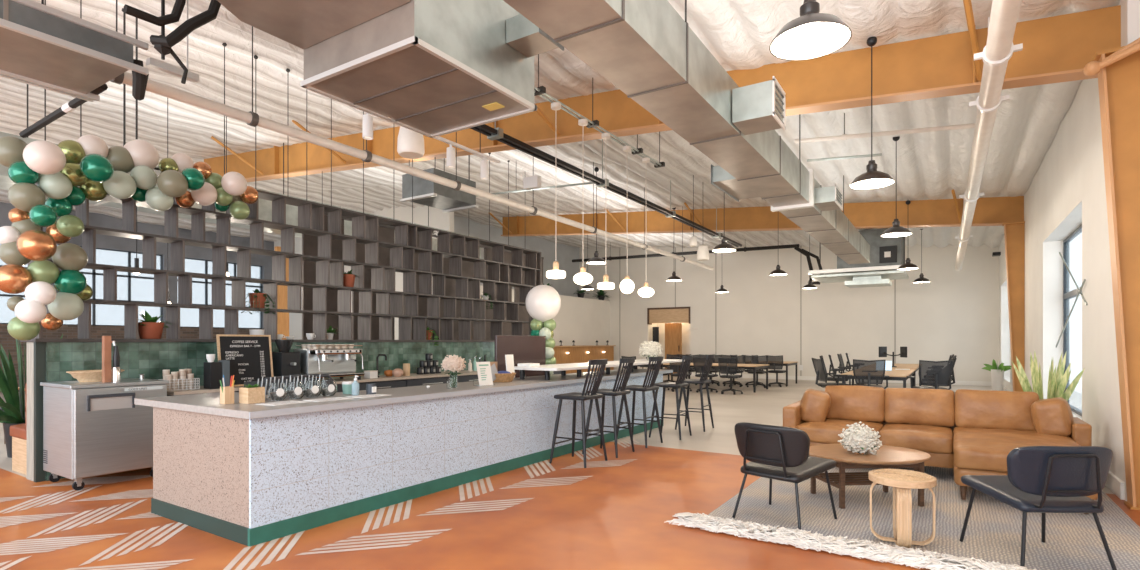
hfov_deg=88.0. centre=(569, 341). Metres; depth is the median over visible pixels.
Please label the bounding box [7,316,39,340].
balloon
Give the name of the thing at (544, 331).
balloon
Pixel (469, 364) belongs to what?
syrup bottle
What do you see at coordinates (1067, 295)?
window
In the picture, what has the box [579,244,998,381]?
wall
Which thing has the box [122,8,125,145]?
rod
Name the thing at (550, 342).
balloon
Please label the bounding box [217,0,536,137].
air duct
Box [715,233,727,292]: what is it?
dome pendant
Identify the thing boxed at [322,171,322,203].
pendant
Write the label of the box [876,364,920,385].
table
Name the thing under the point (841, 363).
office chair
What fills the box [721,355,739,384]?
office chair
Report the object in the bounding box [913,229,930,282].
dome pendant
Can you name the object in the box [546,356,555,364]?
balloon
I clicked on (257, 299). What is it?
potted plant
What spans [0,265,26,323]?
window
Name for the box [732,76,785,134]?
outlet
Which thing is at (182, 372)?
cup stack
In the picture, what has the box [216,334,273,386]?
menu board
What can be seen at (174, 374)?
cup stack
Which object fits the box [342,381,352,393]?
tumbler
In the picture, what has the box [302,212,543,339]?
panels
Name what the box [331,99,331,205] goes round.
rod
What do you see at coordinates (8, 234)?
balloon
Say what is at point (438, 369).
canister
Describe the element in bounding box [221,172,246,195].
balloon
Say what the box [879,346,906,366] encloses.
monitor arm
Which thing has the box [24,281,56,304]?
balloon
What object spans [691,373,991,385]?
baseboard
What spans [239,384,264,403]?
wooden box
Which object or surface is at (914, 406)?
cushion
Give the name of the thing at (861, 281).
return grille
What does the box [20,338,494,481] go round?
tiled wall
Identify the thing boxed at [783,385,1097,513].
sectional sofa
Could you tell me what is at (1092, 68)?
pipe
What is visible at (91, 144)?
balloon
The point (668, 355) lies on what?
office chair
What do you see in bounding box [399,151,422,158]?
grille
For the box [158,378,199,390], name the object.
wire crate
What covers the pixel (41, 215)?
balloon
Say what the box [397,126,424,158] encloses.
speaker
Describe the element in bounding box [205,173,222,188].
balloon
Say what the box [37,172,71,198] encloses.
balloon
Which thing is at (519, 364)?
paper pad
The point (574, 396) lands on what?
stool
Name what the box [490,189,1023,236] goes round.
roof beam
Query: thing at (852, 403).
cushion
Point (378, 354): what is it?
faucet
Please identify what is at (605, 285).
pendant
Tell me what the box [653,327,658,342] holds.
wall sign
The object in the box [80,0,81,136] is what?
rod
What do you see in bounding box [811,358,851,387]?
office chair
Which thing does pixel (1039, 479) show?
lounge chair
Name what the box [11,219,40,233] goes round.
balloon
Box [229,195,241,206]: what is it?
balloon
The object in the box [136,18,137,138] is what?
rod
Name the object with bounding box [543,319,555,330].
balloon
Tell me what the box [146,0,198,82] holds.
channel
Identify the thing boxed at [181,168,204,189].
balloon
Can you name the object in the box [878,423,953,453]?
seat cushion
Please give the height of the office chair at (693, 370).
0.990 m
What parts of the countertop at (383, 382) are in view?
drawer, drawer, drawer, drawer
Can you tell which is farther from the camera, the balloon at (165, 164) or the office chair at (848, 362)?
the office chair at (848, 362)
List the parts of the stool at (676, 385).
leg, leg, seat, leg, leg, rail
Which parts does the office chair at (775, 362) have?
seat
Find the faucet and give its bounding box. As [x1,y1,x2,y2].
[376,354,386,377]
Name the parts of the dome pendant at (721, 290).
lamp shade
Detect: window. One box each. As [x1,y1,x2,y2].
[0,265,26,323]
[57,244,161,325]
[177,258,261,328]
[1063,224,1081,415]
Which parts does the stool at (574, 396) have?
leg, leg, seat, leg, rail, leg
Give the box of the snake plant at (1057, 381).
[1012,352,1084,400]
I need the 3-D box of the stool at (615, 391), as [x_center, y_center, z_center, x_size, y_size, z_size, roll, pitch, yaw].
[0.514,0.800,7.426,0.560,1.202,0.508,0,0,31]
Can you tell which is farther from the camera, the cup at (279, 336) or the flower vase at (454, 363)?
the cup at (279, 336)
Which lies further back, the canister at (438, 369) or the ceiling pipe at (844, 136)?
the canister at (438, 369)
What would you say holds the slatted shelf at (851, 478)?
attached to the coffee table at (887, 457)
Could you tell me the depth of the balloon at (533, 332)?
8.91 m
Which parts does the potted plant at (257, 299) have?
pot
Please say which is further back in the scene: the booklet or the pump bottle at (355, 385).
the booklet
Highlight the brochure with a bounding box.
[491,363,497,380]
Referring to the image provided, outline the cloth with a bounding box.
[498,371,509,373]
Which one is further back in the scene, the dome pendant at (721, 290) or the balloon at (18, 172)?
the dome pendant at (721, 290)
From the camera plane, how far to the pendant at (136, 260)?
8.80 m
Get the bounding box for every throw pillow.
[800,388,830,421]
[1031,397,1073,436]
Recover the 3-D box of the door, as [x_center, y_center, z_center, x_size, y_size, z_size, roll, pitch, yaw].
[4.243,-0.025,24.881,1.930,2.850,0.490,0,0,33]
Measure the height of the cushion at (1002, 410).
0.433 m
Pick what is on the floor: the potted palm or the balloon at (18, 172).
the potted palm
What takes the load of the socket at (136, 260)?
attached to the pendant at (136, 260)
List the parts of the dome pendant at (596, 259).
cord, lamp shade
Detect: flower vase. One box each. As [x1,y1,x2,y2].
[441,355,465,387]
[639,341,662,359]
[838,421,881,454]
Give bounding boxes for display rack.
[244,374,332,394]
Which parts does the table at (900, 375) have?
frame, leg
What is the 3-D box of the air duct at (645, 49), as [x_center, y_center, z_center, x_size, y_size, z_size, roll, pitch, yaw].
[2.802,-2.542,7.592,0.530,1.563,14.200,0,0,33]
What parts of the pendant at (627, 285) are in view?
globe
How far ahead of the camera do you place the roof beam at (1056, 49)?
6.62 m
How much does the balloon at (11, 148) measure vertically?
0.299 m
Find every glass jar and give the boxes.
[267,382,287,400]
[287,381,304,398]
[304,380,321,397]
[321,379,336,395]
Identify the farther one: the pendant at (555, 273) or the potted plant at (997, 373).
the potted plant at (997, 373)
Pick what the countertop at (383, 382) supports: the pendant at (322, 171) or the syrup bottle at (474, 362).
the syrup bottle at (474, 362)
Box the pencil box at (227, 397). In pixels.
[220,386,233,403]
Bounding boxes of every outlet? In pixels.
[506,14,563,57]
[711,164,759,201]
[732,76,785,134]
[814,184,842,210]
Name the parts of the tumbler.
lid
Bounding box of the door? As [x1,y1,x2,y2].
[647,307,690,374]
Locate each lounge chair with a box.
[732,422,836,529]
[959,446,1116,569]
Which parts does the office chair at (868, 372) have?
seat, frame, armrest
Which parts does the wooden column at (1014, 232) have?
cap plate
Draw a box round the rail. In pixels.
[534,54,664,167]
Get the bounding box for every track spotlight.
[362,112,372,139]
[446,144,454,168]
[480,157,488,179]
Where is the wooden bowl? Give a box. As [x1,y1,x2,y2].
[66,370,124,381]
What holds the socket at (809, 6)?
attached to the dome pendant at (814, 34)
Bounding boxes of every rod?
[44,0,45,140]
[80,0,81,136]
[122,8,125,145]
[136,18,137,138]
[222,43,226,174]
[254,55,257,188]
[306,89,306,200]
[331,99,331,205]
[363,111,363,212]
[412,159,412,223]
[488,153,490,240]
[507,160,509,244]
[1055,279,1085,347]
[1059,252,1087,304]
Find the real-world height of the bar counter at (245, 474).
0.930 m
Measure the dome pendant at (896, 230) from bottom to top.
1.595 m
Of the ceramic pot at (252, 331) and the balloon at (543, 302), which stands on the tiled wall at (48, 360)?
the ceramic pot at (252, 331)
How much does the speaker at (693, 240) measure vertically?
1.516 m
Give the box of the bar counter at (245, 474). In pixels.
[134,369,672,545]
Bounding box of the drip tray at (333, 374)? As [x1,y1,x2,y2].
[307,372,364,377]
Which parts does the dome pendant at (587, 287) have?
lamp shade, cord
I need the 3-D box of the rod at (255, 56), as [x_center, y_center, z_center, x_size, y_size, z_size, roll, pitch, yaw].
[-4.145,-2.933,7.785,0.054,1.867,0.051,0,0,33]
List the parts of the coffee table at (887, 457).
leg, leg, leg, leg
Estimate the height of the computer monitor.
0.790 m
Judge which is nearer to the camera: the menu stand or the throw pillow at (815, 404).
the menu stand
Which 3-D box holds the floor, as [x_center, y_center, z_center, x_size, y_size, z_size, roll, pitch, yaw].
[-3.215,1.399,13.014,25.500,0.002,28.400,0,0,33]
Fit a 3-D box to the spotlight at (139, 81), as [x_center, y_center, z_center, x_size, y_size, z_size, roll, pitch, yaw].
[-3.278,-1.975,4.497,0.097,0.268,0.287,0,0,-31]
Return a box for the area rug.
[664,466,1139,569]
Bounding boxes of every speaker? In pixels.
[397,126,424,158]
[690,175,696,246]
[697,244,708,260]
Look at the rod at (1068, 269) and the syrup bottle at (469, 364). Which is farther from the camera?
the syrup bottle at (469, 364)
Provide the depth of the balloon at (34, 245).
5.35 m
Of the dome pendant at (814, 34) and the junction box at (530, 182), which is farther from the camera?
the junction box at (530, 182)
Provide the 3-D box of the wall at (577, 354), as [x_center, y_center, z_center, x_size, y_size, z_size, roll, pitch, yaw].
[0.236,0.770,23.221,0.250,1.260,6.100,0,0,33]
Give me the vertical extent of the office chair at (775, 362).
0.990 m
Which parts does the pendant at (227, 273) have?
cord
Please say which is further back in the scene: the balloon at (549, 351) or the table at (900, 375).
the table at (900, 375)
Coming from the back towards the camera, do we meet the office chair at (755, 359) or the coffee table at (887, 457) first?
the office chair at (755, 359)
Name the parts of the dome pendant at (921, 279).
cord, lamp shade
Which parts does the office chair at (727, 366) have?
frame, seat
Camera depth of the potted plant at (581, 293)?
24.23 m
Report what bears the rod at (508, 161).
hanging from the ceiling
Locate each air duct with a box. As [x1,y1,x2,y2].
[0,0,148,101]
[0,84,480,258]
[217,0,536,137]
[503,0,869,263]
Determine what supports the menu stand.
on the bar counter at (245, 474)
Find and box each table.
[637,363,768,392]
[671,361,797,385]
[809,444,930,508]
[840,369,915,387]
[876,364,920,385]
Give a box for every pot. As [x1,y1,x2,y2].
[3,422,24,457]
[249,329,263,334]
[392,368,402,376]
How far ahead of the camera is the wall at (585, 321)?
24.18 m
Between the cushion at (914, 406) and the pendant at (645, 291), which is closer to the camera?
the cushion at (914, 406)
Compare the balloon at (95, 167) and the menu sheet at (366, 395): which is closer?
the menu sheet at (366, 395)
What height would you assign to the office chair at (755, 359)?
0.990 m
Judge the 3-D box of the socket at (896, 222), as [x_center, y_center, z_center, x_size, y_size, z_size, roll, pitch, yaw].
[5.043,-1.850,9.123,0.104,0.100,0.104,0,0,33]
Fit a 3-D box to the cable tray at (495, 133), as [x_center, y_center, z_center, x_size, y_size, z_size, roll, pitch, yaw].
[1.435,-3.166,11.684,0.200,0.873,12.800,0,0,33]
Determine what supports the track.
hanging from the ceiling
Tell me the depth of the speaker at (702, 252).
12.97 m
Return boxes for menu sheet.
[257,400,311,405]
[305,397,353,401]
[347,394,387,397]
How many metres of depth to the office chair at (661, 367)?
16.99 m
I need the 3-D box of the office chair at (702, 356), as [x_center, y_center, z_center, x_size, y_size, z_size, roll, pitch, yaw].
[4.695,0.904,19.792,0.670,0.990,0.659,0,0,33]
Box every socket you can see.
[134,258,138,267]
[800,0,819,16]
[866,160,876,169]
[892,219,899,224]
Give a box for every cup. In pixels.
[206,354,214,361]
[277,334,284,338]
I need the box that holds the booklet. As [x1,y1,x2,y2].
[505,354,514,377]
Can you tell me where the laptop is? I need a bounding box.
[885,361,891,370]
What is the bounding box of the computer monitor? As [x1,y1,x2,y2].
[495,335,545,377]
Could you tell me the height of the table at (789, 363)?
0.740 m
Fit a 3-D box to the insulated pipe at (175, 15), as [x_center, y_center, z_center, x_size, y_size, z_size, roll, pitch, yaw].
[-2.858,-2.745,4.095,0.060,1.111,0.391,0,0,33]
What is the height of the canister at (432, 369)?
0.110 m
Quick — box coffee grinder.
[272,340,299,379]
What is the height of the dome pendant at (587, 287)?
2.332 m
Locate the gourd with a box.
[384,368,392,376]
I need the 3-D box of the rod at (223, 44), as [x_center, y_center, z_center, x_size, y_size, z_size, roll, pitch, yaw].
[-4.362,-2.933,7.448,0.054,1.867,0.051,0,0,33]
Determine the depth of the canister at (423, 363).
9.67 m
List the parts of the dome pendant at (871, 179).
cord, lamp shade, bulb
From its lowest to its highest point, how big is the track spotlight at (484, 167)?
0.270 m
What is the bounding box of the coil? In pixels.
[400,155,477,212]
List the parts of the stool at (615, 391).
leg, leg, seat, leg, rail, leg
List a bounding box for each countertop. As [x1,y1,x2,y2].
[134,369,667,418]
[167,370,560,395]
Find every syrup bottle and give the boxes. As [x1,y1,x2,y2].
[468,358,471,370]
[473,356,476,370]
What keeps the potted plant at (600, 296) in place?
on the wall at (585, 321)
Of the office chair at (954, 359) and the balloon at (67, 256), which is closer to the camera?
the balloon at (67, 256)
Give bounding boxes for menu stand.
[473,362,492,385]
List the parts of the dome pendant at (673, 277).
lamp shade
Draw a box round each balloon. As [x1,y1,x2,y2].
[0,136,27,167]
[0,226,20,243]
[0,241,30,265]
[0,264,32,293]
[7,296,24,310]
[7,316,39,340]
[8,161,39,183]
[8,183,45,211]
[8,208,29,222]
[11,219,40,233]
[14,299,46,322]
[16,230,56,260]
[23,140,65,174]
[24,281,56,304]
[27,260,59,283]
[29,204,57,226]
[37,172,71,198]
[41,313,62,329]
[44,197,72,216]
[45,222,71,243]
[47,292,83,319]
[52,243,87,270]
[53,270,86,294]
[56,215,83,236]
[57,140,85,163]
[60,163,87,186]
[66,186,85,205]
[77,134,108,156]
[77,285,92,300]
[79,179,107,200]
[80,153,113,181]
[103,171,135,198]
[106,146,133,172]
[123,139,158,168]
[130,165,156,189]
[130,187,147,201]
[145,186,173,210]
[157,170,187,196]
[158,158,178,172]
[171,153,192,172]
[175,191,194,207]
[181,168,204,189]
[191,182,217,205]
[193,161,211,178]
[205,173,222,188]
[214,202,228,211]
[215,187,232,205]
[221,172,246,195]
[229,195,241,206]
[229,201,249,219]
[239,186,258,203]
[525,285,560,321]
[530,319,542,329]
[530,330,539,335]
[539,327,550,339]
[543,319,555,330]
[546,337,554,347]
[546,347,553,358]
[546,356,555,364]
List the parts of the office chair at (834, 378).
seat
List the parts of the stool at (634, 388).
leg, leg, seat, leg, rail, leg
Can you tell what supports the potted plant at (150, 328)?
on the tiled wall at (48, 360)
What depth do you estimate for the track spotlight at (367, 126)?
5.87 m
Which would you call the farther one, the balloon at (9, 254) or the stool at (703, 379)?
the stool at (703, 379)
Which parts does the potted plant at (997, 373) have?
pot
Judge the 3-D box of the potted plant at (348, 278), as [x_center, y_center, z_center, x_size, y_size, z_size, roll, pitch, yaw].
[-3.402,-0.976,9.076,0.291,0.284,0.307,0,0,7]
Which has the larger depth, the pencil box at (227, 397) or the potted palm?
the potted palm
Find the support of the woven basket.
on the bar counter at (245, 474)
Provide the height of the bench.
0.990 m
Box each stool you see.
[549,359,607,467]
[582,358,634,457]
[614,356,662,447]
[649,355,692,439]
[675,354,714,431]
[868,469,936,547]
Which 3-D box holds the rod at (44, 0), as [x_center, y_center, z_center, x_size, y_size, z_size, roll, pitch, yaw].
[-5.450,-2.942,6.127,0.054,1.884,0.051,0,0,33]
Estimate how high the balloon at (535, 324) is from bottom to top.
0.200 m
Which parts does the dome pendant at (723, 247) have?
lamp shade, cord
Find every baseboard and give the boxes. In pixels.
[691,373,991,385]
[1003,385,1123,499]
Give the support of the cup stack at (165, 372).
in the wire crate
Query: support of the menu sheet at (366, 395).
on the bar counter at (245, 474)
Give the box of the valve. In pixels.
[139,373,144,379]
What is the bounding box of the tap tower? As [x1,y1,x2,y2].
[102,336,120,382]
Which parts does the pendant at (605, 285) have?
globe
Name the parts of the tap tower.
tap handle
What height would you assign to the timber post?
3.600 m
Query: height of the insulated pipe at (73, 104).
0.090 m
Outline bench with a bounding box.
[10,382,26,474]
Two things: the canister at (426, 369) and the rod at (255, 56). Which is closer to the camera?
the rod at (255, 56)
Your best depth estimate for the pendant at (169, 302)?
9.32 m
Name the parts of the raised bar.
post, post, post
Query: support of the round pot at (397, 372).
on the countertop at (383, 382)
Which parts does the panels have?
panel, panel, panel, rail, panel, panel, panel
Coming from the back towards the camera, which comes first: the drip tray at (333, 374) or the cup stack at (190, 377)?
the drip tray at (333, 374)
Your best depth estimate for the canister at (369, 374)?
8.56 m
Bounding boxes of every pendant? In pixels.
[134,206,139,274]
[167,98,170,303]
[226,116,228,275]
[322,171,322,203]
[546,102,565,278]
[573,119,592,284]
[581,235,593,289]
[587,167,606,263]
[597,133,613,289]
[620,146,633,293]
[638,157,653,296]
[666,207,681,280]
[712,193,735,251]
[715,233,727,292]
[769,0,851,60]
[769,265,786,275]
[802,235,816,288]
[849,37,894,189]
[881,136,911,236]
[897,200,918,269]
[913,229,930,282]
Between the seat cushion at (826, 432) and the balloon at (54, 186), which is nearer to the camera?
the balloon at (54, 186)
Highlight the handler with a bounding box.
[808,228,908,287]
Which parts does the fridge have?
handle, door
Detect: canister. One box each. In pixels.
[364,370,377,378]
[416,367,423,373]
[419,360,426,366]
[424,367,429,373]
[425,354,432,359]
[426,360,432,366]
[430,367,435,373]
[432,360,437,366]
[436,367,440,372]
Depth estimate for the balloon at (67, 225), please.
5.78 m
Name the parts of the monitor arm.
post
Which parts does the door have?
transom panel, frame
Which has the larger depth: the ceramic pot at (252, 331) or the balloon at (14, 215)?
the ceramic pot at (252, 331)
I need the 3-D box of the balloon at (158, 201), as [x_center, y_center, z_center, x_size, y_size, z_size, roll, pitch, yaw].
[-4.524,-1.577,6.502,0.267,0.268,0.261,0,0,16]
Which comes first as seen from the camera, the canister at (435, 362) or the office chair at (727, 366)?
the canister at (435, 362)
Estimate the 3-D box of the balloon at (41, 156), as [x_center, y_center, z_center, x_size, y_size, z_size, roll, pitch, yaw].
[-4.878,-1.713,5.479,0.302,0.309,0.305,0,0,-36]
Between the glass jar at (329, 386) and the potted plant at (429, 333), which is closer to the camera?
the glass jar at (329, 386)
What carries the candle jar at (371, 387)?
on the bar counter at (245, 474)
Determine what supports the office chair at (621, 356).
on the floor
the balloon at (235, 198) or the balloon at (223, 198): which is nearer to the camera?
the balloon at (223, 198)
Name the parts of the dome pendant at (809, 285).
cord, lamp shade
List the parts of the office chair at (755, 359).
seat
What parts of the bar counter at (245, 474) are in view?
panel, panel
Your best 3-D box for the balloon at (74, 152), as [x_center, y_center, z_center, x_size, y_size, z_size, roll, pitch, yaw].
[-5.066,-1.924,5.996,0.245,0.247,0.242,0,0,18]
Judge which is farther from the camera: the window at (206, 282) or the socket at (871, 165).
the window at (206, 282)
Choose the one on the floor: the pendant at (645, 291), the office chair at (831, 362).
the office chair at (831, 362)
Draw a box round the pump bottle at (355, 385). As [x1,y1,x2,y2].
[352,375,358,394]
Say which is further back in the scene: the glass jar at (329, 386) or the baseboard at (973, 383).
the baseboard at (973, 383)
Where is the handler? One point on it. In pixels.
(887, 254)
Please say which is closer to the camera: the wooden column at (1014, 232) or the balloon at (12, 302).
the balloon at (12, 302)
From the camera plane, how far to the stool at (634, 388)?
8.02 m
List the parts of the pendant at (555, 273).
globe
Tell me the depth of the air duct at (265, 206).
11.29 m
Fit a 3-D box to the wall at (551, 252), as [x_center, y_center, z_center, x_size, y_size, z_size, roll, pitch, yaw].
[-1.747,-3.250,22.773,1.600,3.300,10.000,0,0,33]
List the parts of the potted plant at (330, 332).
pot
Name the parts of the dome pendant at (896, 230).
lamp shade, cord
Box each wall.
[0,202,273,392]
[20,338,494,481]
[274,205,453,339]
[454,216,578,296]
[480,285,609,345]
[553,345,615,373]
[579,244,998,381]
[651,323,689,368]
[999,0,1139,500]
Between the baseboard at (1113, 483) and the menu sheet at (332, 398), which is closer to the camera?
the menu sheet at (332, 398)
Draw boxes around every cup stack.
[163,370,169,379]
[165,374,171,389]
[171,372,177,389]
[179,369,185,388]
[185,369,191,387]
[187,374,193,388]
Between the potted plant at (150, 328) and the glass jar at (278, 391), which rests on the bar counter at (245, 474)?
the glass jar at (278, 391)
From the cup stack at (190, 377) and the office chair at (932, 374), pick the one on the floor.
the office chair at (932, 374)
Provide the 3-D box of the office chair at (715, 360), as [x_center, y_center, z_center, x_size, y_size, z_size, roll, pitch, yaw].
[4.530,0.904,18.931,0.670,0.990,0.659,0,0,27]
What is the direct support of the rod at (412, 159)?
hanging from the ceiling
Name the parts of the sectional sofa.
arm, frame, leg, arm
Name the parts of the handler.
casing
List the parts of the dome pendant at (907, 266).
lamp shade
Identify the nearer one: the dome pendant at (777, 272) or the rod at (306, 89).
the rod at (306, 89)
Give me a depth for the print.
6.36 m
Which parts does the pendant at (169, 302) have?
cord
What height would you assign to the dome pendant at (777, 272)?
1.832 m
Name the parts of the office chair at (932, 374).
armrest, seat, frame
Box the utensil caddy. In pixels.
[258,374,323,399]
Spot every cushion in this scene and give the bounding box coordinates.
[10,424,26,439]
[797,419,883,444]
[825,385,884,421]
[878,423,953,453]
[884,388,954,426]
[953,426,1079,471]
[954,390,1038,430]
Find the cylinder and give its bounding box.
[403,363,409,375]
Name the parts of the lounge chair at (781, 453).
leg, frame, leg, backrest, seat, leg, leg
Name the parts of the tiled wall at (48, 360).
post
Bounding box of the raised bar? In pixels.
[514,359,684,379]
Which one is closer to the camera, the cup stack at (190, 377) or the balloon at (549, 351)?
the cup stack at (190, 377)
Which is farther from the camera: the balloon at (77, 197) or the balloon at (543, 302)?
the balloon at (543, 302)
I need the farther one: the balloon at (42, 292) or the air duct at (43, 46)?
the balloon at (42, 292)
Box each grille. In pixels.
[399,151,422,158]
[845,276,891,287]
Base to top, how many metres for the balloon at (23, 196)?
0.273 m
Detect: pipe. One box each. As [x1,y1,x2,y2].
[19,84,107,137]
[110,0,713,269]
[123,0,185,25]
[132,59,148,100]
[150,0,220,46]
[476,182,593,196]
[572,244,798,261]
[794,113,974,143]
[794,246,822,284]
[807,153,881,161]
[955,0,1022,270]
[1083,38,1139,75]
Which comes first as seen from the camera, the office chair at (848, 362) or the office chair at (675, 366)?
the office chair at (675, 366)
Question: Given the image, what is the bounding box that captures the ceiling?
[0,0,1120,248]
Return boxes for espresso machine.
[294,345,364,379]
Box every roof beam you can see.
[204,0,1120,181]
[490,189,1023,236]
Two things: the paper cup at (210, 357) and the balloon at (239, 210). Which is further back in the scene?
the balloon at (239, 210)
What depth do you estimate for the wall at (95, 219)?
18.89 m
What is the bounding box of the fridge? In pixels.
[40,378,168,490]
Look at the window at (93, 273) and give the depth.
18.67 m
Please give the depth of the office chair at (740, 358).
18.63 m
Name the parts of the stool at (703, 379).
leg, leg, seat, leg, leg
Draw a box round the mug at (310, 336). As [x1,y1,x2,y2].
[306,333,315,339]
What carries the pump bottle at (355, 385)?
on the bar counter at (245, 474)
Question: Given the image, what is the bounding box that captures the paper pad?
[518,363,539,366]
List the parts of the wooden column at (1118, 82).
cap plate, plate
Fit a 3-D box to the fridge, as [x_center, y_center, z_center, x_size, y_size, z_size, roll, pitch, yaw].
[-4.703,0.899,5.991,0.845,0.999,0.820,0,0,33]
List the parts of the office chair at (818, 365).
frame, seat, armrest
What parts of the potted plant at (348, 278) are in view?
pot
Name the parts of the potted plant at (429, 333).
pot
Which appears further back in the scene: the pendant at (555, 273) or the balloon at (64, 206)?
the pendant at (555, 273)
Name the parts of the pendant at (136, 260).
cord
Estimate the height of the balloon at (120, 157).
0.285 m
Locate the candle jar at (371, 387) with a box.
[366,383,375,393]
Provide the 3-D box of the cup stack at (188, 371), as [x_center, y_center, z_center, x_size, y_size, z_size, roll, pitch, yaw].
[-4.305,0.413,6.650,0.069,0.219,0.067,0,0,33]
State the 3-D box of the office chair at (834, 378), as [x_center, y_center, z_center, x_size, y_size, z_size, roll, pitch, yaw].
[6.441,0.865,14.286,0.712,1.069,0.724,0,0,27]
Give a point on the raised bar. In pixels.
(568, 366)
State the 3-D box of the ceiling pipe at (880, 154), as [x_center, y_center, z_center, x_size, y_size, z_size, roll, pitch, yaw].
[4.412,-2.975,9.529,1.103,0.129,0.040,0,0,33]
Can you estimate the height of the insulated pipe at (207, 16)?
1.135 m
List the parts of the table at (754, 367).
frame, leg, leg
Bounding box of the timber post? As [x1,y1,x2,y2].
[274,246,288,338]
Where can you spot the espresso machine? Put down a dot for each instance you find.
(335, 362)
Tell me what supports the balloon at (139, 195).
attached to the shelf at (365, 227)
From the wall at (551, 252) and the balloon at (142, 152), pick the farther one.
the wall at (551, 252)
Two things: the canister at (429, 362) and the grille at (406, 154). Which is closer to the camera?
the grille at (406, 154)
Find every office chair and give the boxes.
[621,356,646,368]
[646,357,669,389]
[663,354,679,381]
[668,357,693,391]
[686,354,700,384]
[692,357,717,392]
[699,354,719,383]
[702,355,720,385]
[717,357,744,394]
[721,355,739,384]
[723,355,745,386]
[744,355,763,385]
[747,355,768,387]
[768,355,788,386]
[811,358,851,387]
[820,355,848,382]
[828,355,850,383]
[837,354,853,385]
[845,353,865,384]
[848,359,889,388]
[906,360,953,389]
[923,357,956,385]
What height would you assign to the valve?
0.070 m
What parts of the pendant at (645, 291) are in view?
globe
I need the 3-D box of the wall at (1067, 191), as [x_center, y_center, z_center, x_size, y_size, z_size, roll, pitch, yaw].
[9.426,-0.900,11.920,0.340,4.600,16.350,0,0,33]
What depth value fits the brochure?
6.79 m
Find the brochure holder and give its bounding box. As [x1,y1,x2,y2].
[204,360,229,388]
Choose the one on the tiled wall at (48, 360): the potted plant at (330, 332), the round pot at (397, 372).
the potted plant at (330, 332)
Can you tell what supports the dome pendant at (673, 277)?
hanging from the ceiling
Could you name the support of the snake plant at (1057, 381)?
on the floor
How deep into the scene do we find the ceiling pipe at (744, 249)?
22.08 m
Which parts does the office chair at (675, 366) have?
seat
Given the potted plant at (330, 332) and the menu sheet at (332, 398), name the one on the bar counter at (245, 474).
the menu sheet at (332, 398)
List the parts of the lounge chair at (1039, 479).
leg, leg, seat, leg, backrest, frame, leg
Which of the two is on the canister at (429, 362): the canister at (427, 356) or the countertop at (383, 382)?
the canister at (427, 356)
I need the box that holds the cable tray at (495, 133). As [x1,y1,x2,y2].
[470,121,741,246]
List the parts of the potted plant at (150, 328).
pot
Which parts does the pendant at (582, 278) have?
globe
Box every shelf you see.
[28,167,540,339]
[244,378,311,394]
[814,472,880,488]
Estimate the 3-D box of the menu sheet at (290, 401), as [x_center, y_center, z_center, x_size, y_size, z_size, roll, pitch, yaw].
[-2.196,0.467,4.531,0.220,0.004,0.320,0,0,27]
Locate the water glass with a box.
[446,379,452,388]
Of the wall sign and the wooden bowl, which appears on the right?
the wall sign
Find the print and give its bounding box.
[479,364,488,379]
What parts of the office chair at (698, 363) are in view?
seat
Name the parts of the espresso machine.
cup rail, control panel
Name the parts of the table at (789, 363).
leg, leg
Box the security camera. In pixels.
[992,252,1000,256]
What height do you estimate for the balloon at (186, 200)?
0.206 m
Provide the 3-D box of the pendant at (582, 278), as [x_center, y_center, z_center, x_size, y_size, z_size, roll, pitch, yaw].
[0.165,-1.761,7.459,0.250,2.078,0.250,0,0,33]
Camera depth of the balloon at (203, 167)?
7.00 m
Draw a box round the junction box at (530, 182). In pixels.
[523,175,540,189]
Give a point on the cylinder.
(406, 366)
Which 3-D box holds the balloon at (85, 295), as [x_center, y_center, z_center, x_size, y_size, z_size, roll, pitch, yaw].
[-5.041,-0.516,6.096,0.177,0.184,0.188,0,0,-30]
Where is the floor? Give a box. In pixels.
[0,375,1139,569]
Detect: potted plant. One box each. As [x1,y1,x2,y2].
[138,311,170,338]
[241,289,274,313]
[327,326,342,339]
[343,270,357,286]
[426,327,438,345]
[480,292,492,308]
[574,290,588,297]
[593,289,609,299]
[982,359,1010,390]
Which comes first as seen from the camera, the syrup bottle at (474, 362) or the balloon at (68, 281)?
the balloon at (68, 281)
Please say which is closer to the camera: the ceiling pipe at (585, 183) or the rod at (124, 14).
the rod at (124, 14)
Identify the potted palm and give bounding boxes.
[0,335,62,457]
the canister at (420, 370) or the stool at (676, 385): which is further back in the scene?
the canister at (420, 370)
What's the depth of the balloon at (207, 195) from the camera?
6.81 m
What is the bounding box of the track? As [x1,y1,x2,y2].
[434,125,500,163]
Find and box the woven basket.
[493,372,515,381]
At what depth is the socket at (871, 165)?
6.15 m

